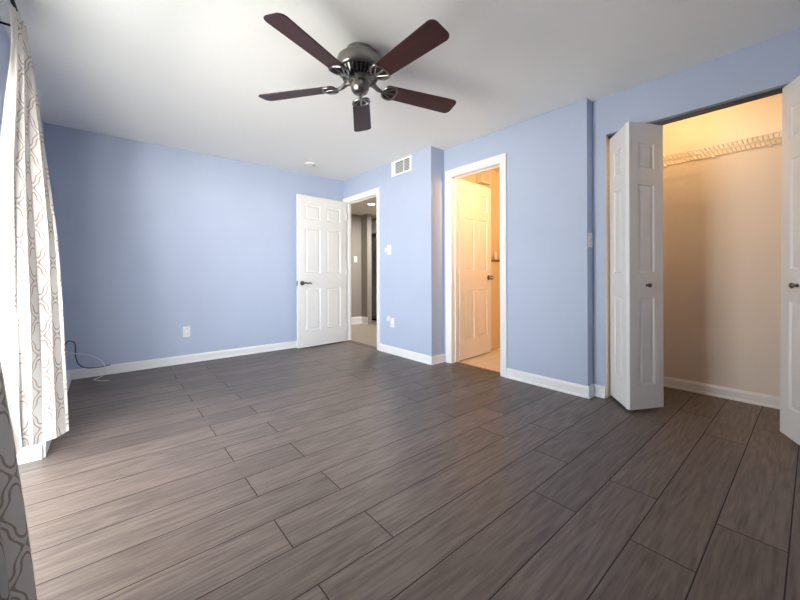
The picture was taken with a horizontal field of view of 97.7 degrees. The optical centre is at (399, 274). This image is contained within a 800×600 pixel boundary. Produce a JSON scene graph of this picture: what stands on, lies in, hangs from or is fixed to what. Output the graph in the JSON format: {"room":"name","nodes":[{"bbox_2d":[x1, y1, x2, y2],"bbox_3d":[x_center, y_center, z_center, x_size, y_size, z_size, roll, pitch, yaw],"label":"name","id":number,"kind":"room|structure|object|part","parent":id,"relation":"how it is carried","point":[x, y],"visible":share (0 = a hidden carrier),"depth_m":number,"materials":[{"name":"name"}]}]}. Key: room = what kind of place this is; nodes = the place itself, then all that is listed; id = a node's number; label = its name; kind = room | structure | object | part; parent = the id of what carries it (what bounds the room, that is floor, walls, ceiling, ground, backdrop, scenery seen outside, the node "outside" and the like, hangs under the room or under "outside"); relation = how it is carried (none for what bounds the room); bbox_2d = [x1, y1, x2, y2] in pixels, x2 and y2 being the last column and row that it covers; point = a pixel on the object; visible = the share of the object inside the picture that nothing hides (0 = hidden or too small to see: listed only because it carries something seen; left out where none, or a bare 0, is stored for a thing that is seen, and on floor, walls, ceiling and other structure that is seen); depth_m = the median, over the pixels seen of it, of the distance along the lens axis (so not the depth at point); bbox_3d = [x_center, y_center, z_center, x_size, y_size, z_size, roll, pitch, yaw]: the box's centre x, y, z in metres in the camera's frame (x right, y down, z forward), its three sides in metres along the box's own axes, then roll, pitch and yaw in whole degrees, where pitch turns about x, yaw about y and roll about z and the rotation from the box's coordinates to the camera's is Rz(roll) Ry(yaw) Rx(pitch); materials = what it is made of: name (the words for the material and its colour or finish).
{"room":"empty bedroom","nodes":[
{"label":"empty bedroom","id":0,"kind":"room"},
{"bbox_2d":[0,17,43,359],"bbox_3d":[-1.592,-0.201,1.115,0.140,2.365,5.255,0,0,-40],"label":"wall","id":1,"kind":"structure","parent":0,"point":[5,43],"depth_m":1.93,"materials":[{"name":"paint"}]},
{"bbox_2d":[0,0,20,26],"bbox_3d":[-1.294,-1.282,0.953,0.112,0.075,2.284,0,0,-40],"label":"curtain rod","id":2,"kind":"object","parent":1,"relation":"attached to","point":[12,2],"visible":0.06,"depth_m":1.68,"materials":[{"name":"black metal"}]},
{"bbox_2d":[0,360,36,599],"bbox_3d":[-0.955,-0.153,0.709,0.141,2.250,0.488,0,0,-16],"label":"curtain","id":3,"kind":"object","parent":2,"relation":"hanging from","point":[17,579],"visible":1,"depth_m":0.87,"materials":[{"name":"fabric"}]},
{"bbox_2d":[0,2,68,454],"bbox_3d":[-1.874,-0.196,1.775,0.104,2.158,0.290,0,0,1],"label":"curtain","id":4,"kind":"object","parent":2,"relation":"hanging from","point":[32,342],"visible":1,"depth_m":1.75,"materials":[{"name":"fabric"}]},
{"bbox_2d":[44,123,342,369],"bbox_3d":[-2.097,-0.199,4.189,3.383,2.365,0.100,0,0,-40],"label":"wall","id":5,"kind":"structure","parent":0,"point":[155,241],"depth_m":3.78,"materials":[{"name":"paint"}]},
{"bbox_2d":[65,341,109,367],"bbox_3d":[-2.985,0.759,3.339,0.335,0.286,0.027,0,0,-37],"label":"coaxial cable","id":6,"kind":"object","parent":5,"relation":"attached to","point":[67,341],"visible":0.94,"depth_m":3.29,"materials":[{"name":"grey plastic"}]},
{"bbox_2d":[66,341,296,379],"bbox_3d":[-2.022,0.938,4.170,3.128,0.090,0.021,0,0,-40],"label":"baseboard","id":7,"kind":"structure","parent":5,"relation":"attached to","point":[168,361],"depth_m":3.81,"materials":[{"name":"white paint"}]},
{"bbox_2d":[183,326,189,336],"bbox_3d":[-2.373,0.636,3.884,0.072,0.116,0.008,0,0,-40],"label":"wall outlet","id":8,"kind":"object","parent":5,"relation":"attached to","point":[186,330],"visible":1,"depth_m":3.88,"materials":[{"name":"white plastic"}]},
{"bbox_2d":[351,214,361,316],"bbox_3d":[-1.228,-0.099,6.690,1.167,2.160,0.100,0,0,-40],"label":"wall","id":9,"kind":"structure","parent":0,"point":[356,273],"depth_m":6.93,"materials":[{"name":"grey paint"}]},
{"bbox_2d":[352,316,367,323],"bbox_3d":[-1.138,0.910,6.564,1.137,0.140,0.205,0,0,-40],"label":"baseboard","id":10,"kind":"structure","parent":9,"relation":"attached to","point":[355,320],"depth_m":6.91,"materials":[{"name":"white paint"}]},
{"bbox_2d":[351,197,375,220],"bbox_3d":[0.010,-1.233,6.806,3.217,0.100,4.000,0,0,-40],"label":"ceiling","id":11,"kind":"structure","parent":0,"point":[361,208],"depth_m":6.26,"materials":[{"name":"beige paint"}]},
{"bbox_2d":[371,220,376,235],"bbox_3d":[-0.185,-1.007,7.425,0.620,0.290,0.920,0,0,-40],"label":"upper cabinet","id":12,"kind":"object","parent":11,"relation":"attached to","point":[373,222],"visible":0.06,"depth_m":7.39,"materials":[{"name":"white"}]},
{"bbox_2d":[361,214,371,323],"bbox_3d":[-0.700,-0.101,7.000,0.100,2.160,0.305,0,0,-40],"label":"wall","id":13,"kind":"structure","parent":0,"point":[366,267],"depth_m":6.90,"materials":[{"name":"grey paint"}]},
{"bbox_2d":[343,146,444,355],"bbox_3d":[-0.125,-0.205,4.589,0.322,2.365,1.826,0,0,-40],"label":"wall","id":14,"kind":"structure","parent":0,"point":[412,292],"depth_m":4.01,"materials":[{"name":"paint"}]},
{"bbox_2d":[296,194,347,347],"bbox_3d":[-1.070,-0.044,4.856,0.797,2.024,0.152,0,0,-45],"label":"door","id":15,"kind":"structure","parent":14,"relation":"in","point":[321,283],"depth_m":4.81,"materials":[{"name":"white paint"}]},
{"bbox_2d":[343,187,379,349],"bbox_3d":[-0.516,-0.070,4.861,0.106,2.096,0.896,0,0,-40],"label":"trim","id":16,"kind":"structure","parent":14,"relation":"attached to","point":[373,193],"depth_m":4.96,"materials":[{"name":"white paint"}]},
{"bbox_2d":[347,340,376,349],"bbox_3d":[-0.509,0.975,4.867,0.095,0.007,0.772,0,0,-40],"label":"trim","id":17,"kind":"structure","parent":14,"relation":"attached to","point":[351,341],"depth_m":4.85,"materials":[{"name":"brown wood"}]},
{"bbox_2d":[387,245,390,254],"bbox_3d":[-0.139,-0.308,4.343,0.016,0.116,0.078,0,0,-40],"label":"light switch","id":18,"kind":"object","parent":14,"relation":"attached to","point":[388,246],"visible":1,"depth_m":4.34,"materials":[{"name":"white plastic"}]},
{"bbox_2d":[390,318,393,327],"bbox_3d":[-0.094,0.592,4.299,0.008,0.116,0.072,0,0,-40],"label":"wall outlet","id":19,"kind":"object","parent":14,"relation":"attached to","point":[392,319],"visible":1,"depth_m":4.29,"materials":[{"name":"white plastic"}]},
{"bbox_2d":[391,155,411,176],"bbox_3d":[0.016,-1.286,4.159,0.012,0.180,0.366,0,0,-40],"label":"air vent","id":20,"kind":"object","parent":14,"relation":"in","point":[403,165],"visible":1,"depth_m":4.15,"materials":[{"name":"white plastic"}]},
{"bbox_2d":[379,343,445,364],"bbox_3d":[0.123,0.932,4.193,0.228,0.090,0.946,0,0,-40],"label":"baseboard","id":21,"kind":"structure","parent":14,"relation":"attached to","point":[431,360],"depth_m":3.98,"materials":[{"name":"white paint"}]},
{"bbox_2d":[0,0,799,180],"bbox_3d":[0.018,-1.448,2.473,4.418,0.120,5.455,0,0,-40],"label":"ceiling","id":22,"kind":"structure","parent":0,"point":[189,75],"depth_m":2.27,"materials":[{"name":"white paint"}]},
{"bbox_2d":[305,162,315,166],"bbox_3d":[-1.119,-1.367,4.355,0.132,0.036,0.132,0,0,-40],"label":"smoke detector","id":23,"kind":"object","parent":22,"relation":"attached to","point":[308,164],"visible":1,"depth_m":4.32,"materials":[{"name":"white plastic"}]},
{"bbox_2d":[258,13,455,131],"bbox_3d":[-0.210,-1.247,2.132,1.320,0.280,1.263,0,0,-40],"label":"ceiling fan","id":24,"kind":"object","parent":22,"relation":"hanging from","point":[360,67],"visible":1,"depth_m":2.04,"materials":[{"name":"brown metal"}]},
{"bbox_3d":[-0.397,-1.180,2.202,0.192,0.070,0.124,0,0,13],"label":"blade arm","id":25,"kind":"part","parent":24,"relation":"part of","materials":[{"name":"silver metal"}]},
{"bbox_3d":[-0.325,-1.181,2.034,0.124,0.070,0.192,0,0,29],"label":"blade arm","id":26,"kind":"part","parent":24,"relation":"part of","materials":[{"name":"silver metal"}]},
{"bbox_3d":[-0.259,-1.181,2.318,0.124,0.070,0.192,0,0,-5],"label":"blade arm","id":27,"kind":"part","parent":24,"relation":"part of","materials":[{"name":"silver metal"}]},
{"bbox_3d":[-0.148,-1.181,2.050,0.124,0.070,0.192,0,0,-41],"label":"blade arm","id":28,"kind":"part","parent":24,"relation":"part of","materials":[{"name":"silver metal"}]},
{"bbox_3d":[-0.109,-1.181,2.229,0.192,0.070,0.124,0,0,-25],"label":"blade arm","id":29,"kind":"part","parent":24,"relation":"part of","materials":[{"name":"silver metal"}]},
{"bbox_2d":[18,320,799,599],"bbox_3d":[0.009,1.002,4.219,6.560,0.050,7.950,0,0,-40],"label":"floor","id":30,"kind":"structure","parent":0,"point":[343,470],"depth_m":1.59,"materials":[{"name":"grey wood"}]},
{"bbox_2d":[17,370,71,464],"bbox_3d":[-2.559,0.941,2.518,0.180,0.088,1.857,0,0,-40],"label":"baseboard","id":31,"kind":"structure","parent":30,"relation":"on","point":[39,451],"depth_m":1.84,"materials":[{"name":"white paint"}]},
{"bbox_2d":[65,351,109,380],"bbox_3d":[-2.900,0.846,3.304,0.431,0.277,0.155,0,0,3],"label":"cable","id":32,"kind":"object","parent":30,"relation":"on","point":[65,351],"visible":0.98,"depth_m":3.31,"materials":[{"name":"white plastic"}]},
{"bbox_2d":[371,237,376,320],"bbox_3d":[-0.172,0.095,7.434,0.775,1.765,0.920,0,0,-40],"label":"refrigerator","id":33,"kind":"object","parent":30,"relation":"on","point":[373,239],"visible":0.06,"depth_m":7.33,"materials":[{"name":"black metal"}]},
{"bbox_3d":[-0.563,-0.279,7.409,0.058,1.015,0.452,0,0,-40],"label":"door","id":34,"kind":"part","parent":33,"relation":"part of","materials":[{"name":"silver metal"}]},
{"bbox_3d":[-0.411,0.564,7.232,0.058,0.648,0.916,0,0,-40],"label":"drawer","id":35,"kind":"part","parent":33,"relation":"part of","materials":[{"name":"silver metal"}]},
{"bbox_2d":[461,170,499,259],"bbox_3d":[1.190,-0.209,4.698,1.830,2.365,0.100,0,0,-40],"label":"wall","id":36,"kind":"structure","parent":0,"point":[495,176],"depth_m":4.71,"materials":[{"name":"beige paint"}]},
{"bbox_2d":[476,170,490,185],"bbox_3d":[1.076,-1.261,4.480,0.200,0.200,0.090,0,0,-40],"label":"wall box","id":37,"kind":"object","parent":36,"relation":"attached to","point":[484,178],"visible":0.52,"depth_m":4.50,"materials":[{"name":"white"}]},
{"bbox_2d":[491,262,499,349],"bbox_3d":[1.475,0.403,4.819,1.020,1.140,0.079,0,0,-40],"label":"wall","id":38,"kind":"structure","parent":0,"point":[495,266],"depth_m":4.58,"materials":[{"name":"beige paint"}]},
{"bbox_3d":[1.470,-0.180,4.807,1.040,0.026,0.094,0,0,-40],"label":"cap","id":39,"kind":"object","parent":38,"relation":"on","visible":0},
{"bbox_2d":[493,251,496,259],"bbox_3d":[1.266,-0.255,4.639,0.048,0.124,0.048,0,0,-40],"label":"soap bottle","id":40,"kind":"object","parent":39,"relation":"on","point":[495,253],"visible":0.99,"depth_m":4.62,"materials":[{"name":"white plastic"}]},
{"bbox_2d":[444,98,592,385],"bbox_3d":[1.032,-0.209,3.375,0.115,2.365,1.521,0,0,-40],"label":"wall","id":41,"kind":"structure","parent":0,"point":[550,258],"depth_m":3.01,"materials":[{"name":"paint"}]},
{"bbox_2d":[458,179,492,359],"bbox_3d":[0.901,-0.056,4.111,0.675,2.032,0.096,0,0,-44],"label":"door","id":42,"kind":"structure","parent":41,"relation":"in","point":[474,200],"depth_m":4.11,"materials":[{"name":"white paint"}]},
{"bbox_2d":[445,153,506,376],"bbox_3d":[0.806,-0.086,3.634,0.136,2.122,0.769,0,0,-40],"label":"trim","id":43,"kind":"structure","parent":41,"relation":"attached to","point":[452,176],"depth_m":3.84,"materials":[{"name":"white paint"}]},
{"bbox_2d":[455,362,499,373],"bbox_3d":[0.821,0.972,3.645,0.045,0.006,0.625,0,0,-40],"label":"sill","id":44,"kind":"structure","parent":41,"relation":"attached to","point":[455,362],"depth_m":3.64,"materials":[{"name":"brown wood"}]},
{"bbox_2d":[505,368,605,398],"bbox_3d":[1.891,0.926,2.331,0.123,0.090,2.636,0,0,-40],"label":"baseboard","id":45,"kind":"structure","parent":41,"relation":"attached to","point":[579,390],"depth_m":2.92,"materials":[{"name":"white paint"}]},
{"bbox_2d":[588,232,591,246],"bbox_3d":[1.520,-0.275,2.782,0.072,0.116,0.016,0,0,-40],"label":"light switch","id":46,"kind":"object","parent":41,"relation":"attached to","point":[589,234],"visible":1,"depth_m":2.77,"materials":[{"name":"white plastic"}]},
{"bbox_2d":[592,28,799,385],"bbox_3d":[2.211,-0.212,2.127,0.110,2.365,1.908,0,0,-40],"label":"wall","id":47,"kind":"structure","parent":0,"point":[770,64],"depth_m":2.43,"materials":[{"name":"paint"}]},
{"bbox_2d":[605,135,610,397],"bbox_3d":[2.069,-0.065,2.302,0.108,2.072,1.269,0,0,-40],"label":"trim","id":48,"kind":"structure","parent":47,"relation":"attached to","point":[607,141],"depth_m":2.77,"materials":[{"name":"paint"}]},
{"bbox_2d":[608,87,783,139],"bbox_3d":[2.067,-1.090,2.303,0.030,0.022,1.257,0,0,-40],"label":"track","id":49,"kind":"object","parent":47,"relation":"attached to","point":[776,91],"visible":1,"depth_m":2.27,"materials":[{"name":"grey metal"}]},
{"bbox_2d":[610,122,663,409],"bbox_3d":[1.688,-0.069,2.566,0.276,2.042,0.346,0,0,-40],"label":"door","id":50,"kind":"structure","parent":49,"relation":"hanging from","point":[636,150],"depth_m":2.49,"materials":[{"name":"white paint"}]},
{"bbox_2d":[780,76,799,444],"bbox_3d":[2.249,-0.076,1.871,0.314,2.028,0.308,0,0,-40],"label":"door","id":51,"kind":"structure","parent":49,"relation":"hanging from","point":[790,215],"depth_m":1.99,"materials":[{"name":"white paint"}]},
{"bbox_2d":[663,93,781,396],"bbox_3d":[2.622,-0.213,2.720,0.080,2.365,1.728,0,0,-40],"label":"wall","id":52,"kind":"structure","parent":0,"point":[722,213],"depth_m":2.75,"materials":[{"name":"paint"}]},
{"bbox_2d":[664,376,779,408],"bbox_3d":[2.587,0.927,2.688,0.021,0.085,1.528,0,0,-40],"label":"baseboard","id":53,"kind":"structure","parent":52,"relation":"attached to","point":[760,399],"depth_m":2.74,"materials":[{"name":"white paint"}]},
{"bbox_2d":[663,131,781,166],"bbox_3d":[2.474,-0.782,2.596,0.304,0.339,1.515,0,0,-40],"label":"wire shelf","id":54,"kind":"object","parent":52,"relation":"attached to","point":[778,132],"visible":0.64,"depth_m":2.60,"materials":[{"name":"white metal"}]}
]}

